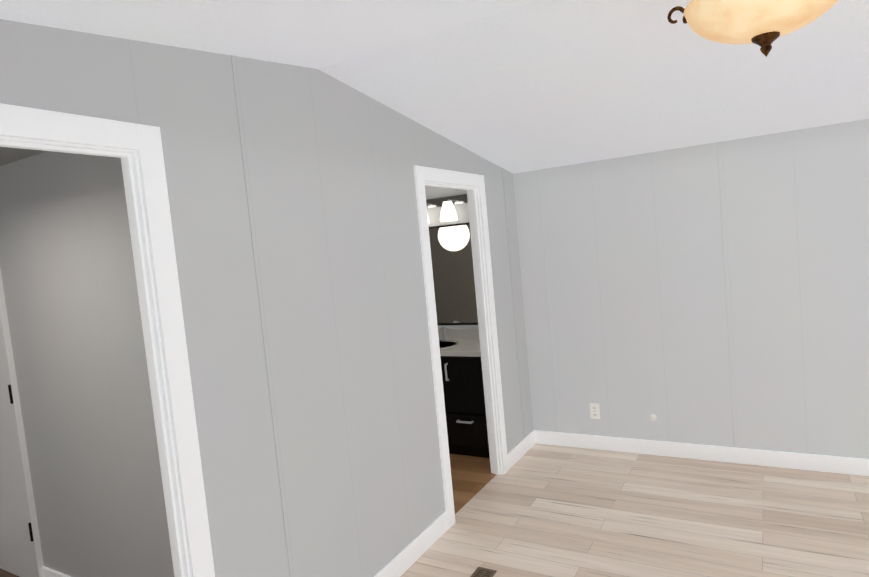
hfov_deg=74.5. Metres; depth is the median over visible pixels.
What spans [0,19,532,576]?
wall
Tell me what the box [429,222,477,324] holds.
bathroom mirror
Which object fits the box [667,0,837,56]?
ceiling light
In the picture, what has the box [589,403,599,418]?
electrical outlet
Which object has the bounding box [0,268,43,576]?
hall door
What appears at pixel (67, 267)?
wall
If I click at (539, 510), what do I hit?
floor
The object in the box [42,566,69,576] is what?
baseboard
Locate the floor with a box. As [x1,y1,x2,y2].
[0,443,868,576]
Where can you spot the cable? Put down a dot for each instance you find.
(653, 417)
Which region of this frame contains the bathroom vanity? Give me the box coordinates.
[438,325,489,457]
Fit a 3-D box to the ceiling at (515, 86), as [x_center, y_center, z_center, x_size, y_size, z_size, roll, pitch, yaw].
[1.392,-1.006,1.291,4.481,0.570,4.610,-3,5,30]
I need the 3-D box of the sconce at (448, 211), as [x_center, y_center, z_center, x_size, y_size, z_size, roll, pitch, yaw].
[-0.104,-0.627,4.686,0.780,0.203,0.196,-3,5,30]
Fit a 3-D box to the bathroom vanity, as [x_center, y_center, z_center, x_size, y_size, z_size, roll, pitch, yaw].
[0.031,0.795,4.600,1.060,0.968,0.512,-3,5,30]
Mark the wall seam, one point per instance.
(263, 309)
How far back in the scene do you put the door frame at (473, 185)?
3.84 m
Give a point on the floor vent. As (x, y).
(481, 572)
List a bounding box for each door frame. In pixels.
[0,103,214,576]
[413,165,508,528]
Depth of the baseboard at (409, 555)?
2.96 m
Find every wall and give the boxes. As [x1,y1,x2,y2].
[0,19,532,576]
[0,151,173,576]
[425,119,868,458]
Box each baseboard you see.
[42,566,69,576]
[374,511,448,576]
[507,430,537,468]
[538,430,868,475]
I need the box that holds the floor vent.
[470,567,496,576]
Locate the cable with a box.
[650,414,656,420]
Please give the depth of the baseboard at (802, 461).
3.85 m
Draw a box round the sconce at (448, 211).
[426,194,467,223]
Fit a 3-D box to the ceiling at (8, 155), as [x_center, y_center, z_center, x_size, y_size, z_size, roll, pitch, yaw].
[-2.185,-0.667,2.323,2.759,0.200,1.890,-3,5,30]
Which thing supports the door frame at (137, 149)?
attached to the wall at (332, 161)
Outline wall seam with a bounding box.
[231,55,738,576]
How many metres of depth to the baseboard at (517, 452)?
4.26 m
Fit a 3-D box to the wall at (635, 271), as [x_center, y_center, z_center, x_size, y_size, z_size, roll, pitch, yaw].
[1.427,-0.162,4.014,7.240,2.700,0.070,-3,5,30]
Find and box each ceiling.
[0,0,868,173]
[0,147,46,165]

